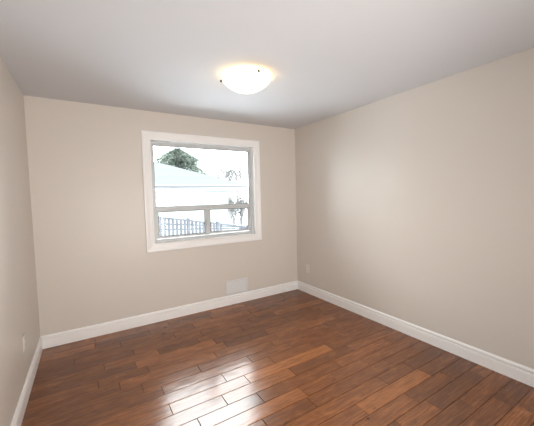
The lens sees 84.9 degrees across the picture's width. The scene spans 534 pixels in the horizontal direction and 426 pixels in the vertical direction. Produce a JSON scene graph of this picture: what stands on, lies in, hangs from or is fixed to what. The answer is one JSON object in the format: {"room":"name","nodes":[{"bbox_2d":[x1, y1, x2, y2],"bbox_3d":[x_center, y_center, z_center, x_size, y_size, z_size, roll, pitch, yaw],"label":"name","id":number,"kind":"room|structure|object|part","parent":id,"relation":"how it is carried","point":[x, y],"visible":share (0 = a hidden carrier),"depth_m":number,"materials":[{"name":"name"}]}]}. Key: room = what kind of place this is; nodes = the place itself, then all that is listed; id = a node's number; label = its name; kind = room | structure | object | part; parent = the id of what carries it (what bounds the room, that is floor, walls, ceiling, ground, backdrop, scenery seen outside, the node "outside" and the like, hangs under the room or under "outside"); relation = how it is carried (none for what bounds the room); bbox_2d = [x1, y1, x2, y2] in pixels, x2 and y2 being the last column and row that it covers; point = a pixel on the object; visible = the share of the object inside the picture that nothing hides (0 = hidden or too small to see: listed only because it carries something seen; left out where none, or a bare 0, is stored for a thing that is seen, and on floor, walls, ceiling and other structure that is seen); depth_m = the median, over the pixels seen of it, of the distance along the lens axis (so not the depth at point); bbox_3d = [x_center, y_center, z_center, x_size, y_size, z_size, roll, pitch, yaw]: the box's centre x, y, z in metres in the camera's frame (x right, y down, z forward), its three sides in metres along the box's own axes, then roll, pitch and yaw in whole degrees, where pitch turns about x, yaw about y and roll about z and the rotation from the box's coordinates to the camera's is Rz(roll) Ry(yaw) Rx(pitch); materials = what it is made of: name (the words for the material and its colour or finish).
{"room":"empty bedroom","nodes":[
{"label":"empty bedroom","id":0,"kind":"room"},
{"bbox_2d":[0,56,39,425],"bbox_3d":[-1.068,0.229,0.791,0.120,2.490,4.990,-3,4,-32],"label":"wall","id":1,"kind":"structure","parent":0,"point":[19,313],"depth_m":2.08,"materials":[{"name":"beige paint"}]},
{"bbox_2d":[22,333,25,352],"bbox_3d":[-1.798,0.960,2.164,0.008,0.120,0.074,-3,4,-32],"label":"wall outlet","id":2,"kind":"object","parent":1,"relation":"attached to","point":[23,336],"visible":1,"depth_m":2.15,"materials":[{"name":"white plastic"}]},
{"bbox_2d":[11,336,42,425],"bbox_3d":[-0.970,1.354,0.869,0.015,0.128,4.700,-3,4,-32],"label":"baseboard","id":3,"kind":"structure","parent":1,"relation":"attached to","point":[21,407],"depth_m":2.14,"materials":[{"name":"white paint"}]},
{"bbox_2d":[23,95,297,335],"bbox_3d":[-0.942,0.060,3.701,3.170,2.490,0.170,-3,4,-32],"label":"wall","id":4,"kind":"structure","parent":0,"point":[93,264],"depth_m":3.17,"materials":[{"name":"beige paint"}]},
{"bbox_2d":[41,281,297,348],"bbox_3d":[-0.866,1.191,3.687,3.170,0.128,0.015,-3,4,-32],"label":"baseboard","id":5,"kind":"structure","parent":4,"relation":"attached to","point":[69,336],"depth_m":3.41,"materials":[{"name":"white paint"}]},
{"bbox_2d":[141,130,261,252],"bbox_3d":[-0.785,-0.276,3.772,1.531,1.381,0.187,-3,4,-32],"label":"window","id":6,"kind":"structure","parent":4,"relation":"in","point":[155,242],"depth_m":3.68,"materials":[{"name":"white paint"}]},
{"bbox_3d":[-1.037,0.131,3.636,0.647,0.330,0.022,-3,4,-32],"label":"sash","id":7,"kind":"part","parent":6,"relation":"part of","materials":[{"name":"grey plastic"}]},
{"bbox_3d":[-0.788,-0.074,3.795,1.260,0.048,0.073,-3,4,-32],"label":"rail","id":8,"kind":"part","parent":6,"relation":"part of","materials":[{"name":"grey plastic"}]},
{"bbox_3d":[-0.525,0.099,3.983,0.631,0.330,0.022,-3,4,-32],"label":"sash","id":9,"kind":"part","parent":6,"relation":"part of","materials":[{"name":"grey plastic"}]},
{"bbox_2d":[225,277,247,295],"bbox_3d":[-0.407,1.000,3.968,0.332,0.196,0.009,-3,4,-32],"label":"air vent","id":10,"kind":"object","parent":4,"relation":"in","point":[236,286],"visible":1,"depth_m":3.96,"materials":[{"name":"white metal"}]},
{"bbox_2d":[0,0,533,128],"bbox_3d":[0.297,-1.156,1.581,3.470,0.120,5.050,-3,4,-32],"label":"ceiling","id":11,"kind":"structure","parent":0,"point":[323,59],"depth_m":1.97,"materials":[{"name":"grey paint"}]},
{"bbox_2d":[220,68,270,93],"bbox_3d":[-0.165,-1.067,2.413,0.406,0.130,0.422,-3,4,-32],"label":"ceiling light","id":12,"kind":"object","parent":11,"relation":"attached to","point":[243,81],"visible":1,"depth_m":2.31,"materials":[{"name":"white glass"}]},
{"bbox_2d":[21,289,533,425],"bbox_3d":[0.372,1.365,1.704,3.170,0.050,4.700,-3,4,-32],"label":"floor","id":13,"kind":"structure","parent":0,"point":[297,357],"depth_m":2.32,"materials":[{"name":"brown wood"}]},
{"bbox_2d":[295,48,533,368],"bbox_3d":[1.726,0.063,2.520,0.120,2.490,4.990,-3,4,-32],"label":"wall","id":14,"kind":"structure","parent":0,"point":[415,206],"depth_m":2.68,"materials":[{"name":"beige paint"}]},
{"bbox_2d":[306,264,309,272],"bbox_3d":[0.599,0.819,4.290,0.008,0.120,0.074,-3,4,-32],"label":"wall outlet","id":15,"kind":"object","parent":14,"relation":"attached to","point":[307,266],"visible":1,"depth_m":4.29,"materials":[{"name":"white plastic"}]},
{"bbox_2d":[297,281,533,386],"bbox_3d":[1.709,1.194,2.528,0.015,0.128,4.700,-3,4,-32],"label":"baseboard","id":16,"kind":"structure","parent":14,"relation":"attached to","point":[516,371],"depth_m":2.72,"materials":[{"name":"white paint"}]},
{"label":"outside","id":17,"kind":"structure","parent":0,"visible":0},
{"bbox_2d":[235,208,246,227],"bbox_3d":[-10.777,-0.310,45.071,110.000,0.080,79.000,-3,4,-32],"label":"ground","id":18,"kind":"structure","parent":17,"point":[237,220],"depth_m":25.78,"materials":[{"name":"white snow"}]},
{"bbox_2d":[155,148,218,176],"bbox_3d":[-6.682,-1.993,21.881,6.445,5.960,6.724,1,4,39],"label":"evergreen tree","id":19,"kind":"object","parent":18,"relation":"on","point":[177,157],"visible":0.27,"depth_m":21.06,"materials":[{"name":"green plant"}]},
{"bbox_2d":[154,162,246,235],"bbox_3d":[-8.024,-0.468,12.360,12.300,4.022,7.621,-3,4,-32],"label":"house","id":20,"kind":"structure","parent":18,"relation":"on","point":[174,186],"depth_m":11.76,"materials":[{"name":"white"}]},
{"bbox_2d":[159,216,246,235],"bbox_3d":[-2.114,0.753,10.206,3.550,1.584,0.100,-3,4,-32],"label":"railing","id":21,"kind":"object","parent":18,"relation":"on","point":[188,220],"visible":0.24,"depth_m":9.81,"materials":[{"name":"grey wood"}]},
{"bbox_3d":[-2.642,0.874,9.883,0.090,1.405,0.090,-3,4,-32],"label":"post","id":22,"kind":"part","parent":21,"relation":"part of","materials":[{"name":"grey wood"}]},
{"bbox_3d":[-2.119,0.551,10.195,3.550,0.269,0.040,-3,4,-32],"label":"rail","id":23,"kind":"part","parent":21,"relation":"part of","materials":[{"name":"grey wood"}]},
{"bbox_3d":[-2.124,0.326,10.182,3.550,0.660,0.100,-3,4,-32],"label":"rail","id":24,"kind":"part","parent":21,"relation":"part of","materials":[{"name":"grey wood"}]},
{"bbox_3d":[-2.122,0.436,10.188,3.550,0.439,0.040,-3,4,-32],"label":"rail","id":25,"kind":"part","parent":21,"relation":"part of","materials":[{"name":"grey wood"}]},
{"bbox_2d":[207,157,246,181],"bbox_3d":[-4.098,-2.887,32.374,4.583,6.425,5.204,-3,4,-32],"label":"bare tree","id":26,"kind":"object","parent":18,"relation":"on","point":[229,171],"visible":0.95,"depth_m":31.44,"materials":[{"name":"grey plant"}]},
{"bbox_2d":[222,160,245,199],"bbox_3d":[-4.482,-3.640,40.180,3.760,7.059,2.308,-2,3,-2],"label":"bare tree","id":27,"kind":"object","parent":18,"relation":"on","point":[245,160],"visible":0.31,"depth_m":39.88,"materials":[{"name":"grey plant"}]},
{"bbox_2d":[225,191,247,227],"bbox_3d":[-1.142,0.283,11.842,1.068,2.466,1.173,-3,4,-22],"label":"bare shrub","id":28,"kind":"object","parent":18,"relation":"on","point":[239,200],"visible":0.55,"depth_m":11.71,"materials":[{"name":"grey plant"}]}
]}

